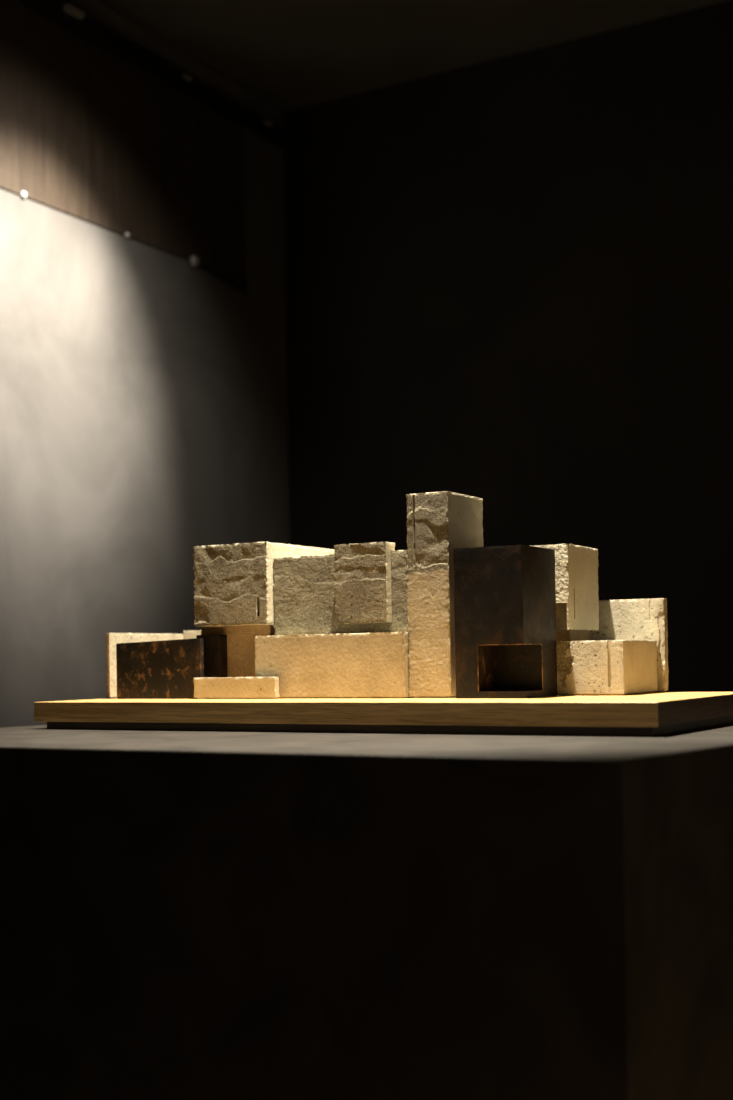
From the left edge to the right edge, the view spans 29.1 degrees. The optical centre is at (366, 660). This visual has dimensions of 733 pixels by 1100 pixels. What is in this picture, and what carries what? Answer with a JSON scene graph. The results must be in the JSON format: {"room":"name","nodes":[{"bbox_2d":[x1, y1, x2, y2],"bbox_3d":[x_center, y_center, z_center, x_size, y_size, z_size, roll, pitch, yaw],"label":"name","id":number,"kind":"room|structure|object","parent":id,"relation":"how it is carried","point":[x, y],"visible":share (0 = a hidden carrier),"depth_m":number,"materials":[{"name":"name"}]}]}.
{"room":"exhibition gallery","nodes":[
{"label":"exhibition gallery","id":0,"kind":"room"},
{"bbox_2d":[0,0,289,727],"bbox_3d":[-1.625,-0.314,2.165,0.120,2.782,5.330,-1,0,30],"label":"wall","id":1,"kind":"structure","parent":0,"point":[144,403],"depth_m":3.74,"materials":[{"name":"grey paint"}]},
{"bbox_2d":[63,3,84,19],"bbox_3d":[-0.737,-1.636,3.553,0.018,0.014,0.060,-1,0,30],"label":"bracket","id":2,"kind":"object","parent":1,"relation":"attached to","point":[70,9],"visible":1,"depth_m":3.54,"materials":[{"name":"metal"}]},
{"bbox_2d":[0,0,245,281],"bbox_3d":[-1.195,-1.360,2.816,0.005,0.470,3.305,-1,0,30],"label":"wall panel","id":3,"kind":"object","parent":1,"relation":"attached to","point":[87,133],"visible":1,"depth_m":3.73,"materials":[{"name":"brown wood"}]},
{"bbox_2d":[21,191,26,198],"bbox_3d":[-0.832,-1.133,3.428,0.008,0.018,0.018,-1,0,30],"label":"stud","id":4,"kind":"object","parent":3,"relation":"attached to","point":[23,193],"visible":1,"depth_m":3.42,"materials":[{"name":"metal"}]},
{"bbox_2d":[190,255,198,266],"bbox_3d":[-0.488,-1.139,4.016,0.015,0.033,0.033,-1,0,30],"label":"stud","id":5,"kind":"object","parent":3,"relation":"attached to","point":[194,261],"visible":1,"depth_m":4.01,"materials":[{"name":"metal"}]},
{"bbox_2d":[17,0,287,147],"bbox_3d":[-1.237,-1.617,2.731,0.025,0.044,3.920,-1,0,30],"label":"trim","id":6,"kind":"structure","parent":1,"relation":"attached to","point":[86,27],"depth_m":3.86,"materials":[{"name":"black paint"}]},
{"bbox_2d":[182,74,191,80],"bbox_3d":[-0.504,-1.640,3.964,0.011,0.008,0.033,-1,0,30],"label":"bracket","id":7,"kind":"object","parent":1,"relation":"attached to","point":[185,76],"visible":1,"depth_m":3.96,"materials":[{"name":"metal"}]},
{"bbox_2d":[198,264,246,293],"bbox_3d":[-0.424,-1.121,4.140,0.009,0.034,0.245,-1,0,30],"label":"trim","id":8,"kind":"structure","parent":1,"relation":"attached to","point":[240,285],"depth_m":4.17,"materials":[{"name":"black paint"}]},
{"bbox_2d":[95,0,729,111],"bbox_3d":[0.318,-1.798,1.029,4.425,0.120,5.330,-1,0,30],"label":"ceiling","id":9,"kind":"structure","parent":0,"point":[289,55],"depth_m":3.89,"materials":[{"name":"paint"}]},
{"bbox_2d":[283,0,732,691],"bbox_3d":[1.705,-0.370,3.389,4.425,2.782,0.120,-1,0,30],"label":"wall","id":10,"kind":"structure","parent":0,"point":[509,279],"depth_m":4.01,"materials":[{"name":"black paint"}]},
{"bbox_3d":[0.367,1.104,1.029,4.425,0.120,5.330,-1,0,30],"label":"floor","id":11,"kind":"structure","parent":0,"visible":0},
{"bbox_2d":[0,723,732,1099],"bbox_3d":[0.038,0.573,2.052,1.367,0.953,1.058,-1,0,30],"label":"plinth","id":12,"kind":"object","parent":11,"relation":"on","point":[185,915],"visible":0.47,"depth_m":1.48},
{"bbox_2d":[34,692,732,736],"bbox_3d":[0.030,0.075,2.122,0.992,0.042,0.452,-1,0,30],"label":"base board","id":13,"kind":"object","parent":12,"relation":"on","point":[655,714],"visible":0.9,"depth_m":1.88,"materials":[{"name":"brown wood"}]},
{"bbox_2d":[106,633,183,696],"bbox_3d":[-0.372,0.006,2.385,0.008,0.106,0.199,-1,0,30],"label":"concrete slab","id":14,"kind":"object","parent":13,"relation":"on","point":[112,639],"visible":0.22,"depth_m":2.31,"materials":[{"name":"beige concrete"}]},
{"bbox_2d":[116,638,203,698],"bbox_3d":[-0.328,0.013,2.236,0.168,0.094,0.010,-1,0,30],"label":"block","id":15,"kind":"object","parent":13,"relation":"on","point":[166,669],"visible":0.98,"depth_m":2.23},
{"bbox_2d":[183,630,200,638],"bbox_3d":[-0.244,0.003,2.457,0.150,0.113,0.049,-1,0,30],"label":"concrete block","id":16,"kind":"object","parent":13,"relation":"on","point":[187,634],"visible":0.05,"depth_m":2.46,"materials":[{"name":"beige concrete"}]},
{"bbox_2d":[196,634,227,677],"bbox_3d":[-0.244,0.009,2.231,0.046,0.100,0.020,-1,0,30],"label":"block","id":17,"kind":"object","parent":13,"relation":"on","point":[215,646],"visible":0.54,"depth_m":2.22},
{"bbox_2d":[194,677,279,698],"bbox_3d":[-0.199,0.042,2.149,0.151,0.033,0.012,-1,0,30],"label":"concrete block","id":18,"kind":"object","parent":13,"relation":"on","point":[208,687],"visible":1,"depth_m":2.14,"materials":[{"name":"beige concrete"}]},
{"bbox_2d":[201,625,275,676],"bbox_3d":[-0.168,0.001,2.288,0.133,0.113,0.155,-1,0,30],"label":"concrete block","id":19,"kind":"object","parent":13,"relation":"on","point":[241,657],"visible":0.25,"depth_m":2.21,"materials":[{"name":"beige concrete"}]},
{"bbox_2d":[193,542,333,626],"bbox_3d":[-0.154,-0.119,2.291,0.140,0.127,0.235,-1,0,30],"label":"concrete block","id":20,"kind":"object","parent":19,"relation":"on","point":[233,585],"visible":0.52,"depth_m":2.19,"materials":[{"name":"beige concrete"}]},
{"bbox_2d":[255,632,412,698],"bbox_3d":[-0.027,0.008,2.138,0.258,0.096,0.125,-1,0,30],"label":"concrete block","id":21,"kind":"object","parent":13,"relation":"on","point":[348,665],"visible":0.84,"depth_m":2.08,"materials":[{"name":"beige concrete"}]},
{"bbox_2d":[273,550,408,634],"bbox_3d":[0.004,-0.101,2.188,0.236,0.120,0.184,-1,0,30],"label":"concrete block","id":22,"kind":"object","parent":21,"relation":"on","point":[303,586],"visible":0.41,"depth_m":2.13,"materials":[{"name":"beige concrete"}]},
{"bbox_2d":[334,542,394,623],"bbox_3d":[-0.002,-0.114,2.084,0.089,0.118,0.029,-1,0,30],"label":"concrete block","id":23,"kind":"object","parent":21,"relation":"on","point":[362,570],"visible":1,"depth_m":2.07,"materials":[{"name":"beige concrete"}]},
{"bbox_2d":[406,491,482,697],"bbox_3d":[0.117,-0.094,2.064,0.068,0.294,0.117,-1,0,30],"label":"concrete block","id":24,"kind":"object","parent":13,"relation":"on","point":[438,523],"visible":0.76,"depth_m":2.01,"materials":[{"name":"beige concrete"}]},
{"bbox_2d":[453,545,556,698],"bbox_3d":[0.197,-0.053,1.994,0.105,0.210,0.118,-1,0,30],"label":"block","id":25,"kind":"object","parent":13,"relation":"on","point":[505,596],"visible":1,"depth_m":1.96,"materials":[{"name":"brown metal"}]},
{"bbox_2d":[556,631,589,640],"bbox_3d":[0.288,0.003,2.140,0.079,0.095,0.084,-1,0,30],"label":"concrete block","id":26,"kind":"object","parent":13,"relation":"on","point":[560,635],"visible":0.11,"depth_m":2.10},
{"bbox_2d":[534,544,598,630],"bbox_3d":[0.282,-0.106,2.103,0.090,0.124,0.124,-1,0,30],"label":"concrete block","id":27,"kind":"object","parent":26,"relation":"on","point":[576,567],"visible":0.49,"depth_m":2.06,"materials":[{"name":"beige concrete"}]},
{"bbox_2d":[556,640,657,695],"bbox_3d":[0.352,0.010,2.065,0.104,0.078,0.148,-1,0,30],"label":"concrete block","id":28,"kind":"object","parent":13,"relation":"on","point":[596,667],"visible":1,"depth_m":2.01,"materials":[{"name":"beige concrete"}]},
{"bbox_2d":[590,598,668,691],"bbox_3d":[0.377,-0.022,2.148,0.165,0.141,0.018,-1,0,30],"label":"concrete block","id":29,"kind":"object","parent":13,"relation":"on","point":[625,619],"visible":0.37,"depth_m":2.12,"materials":[{"name":"beige concrete"}]}
]}

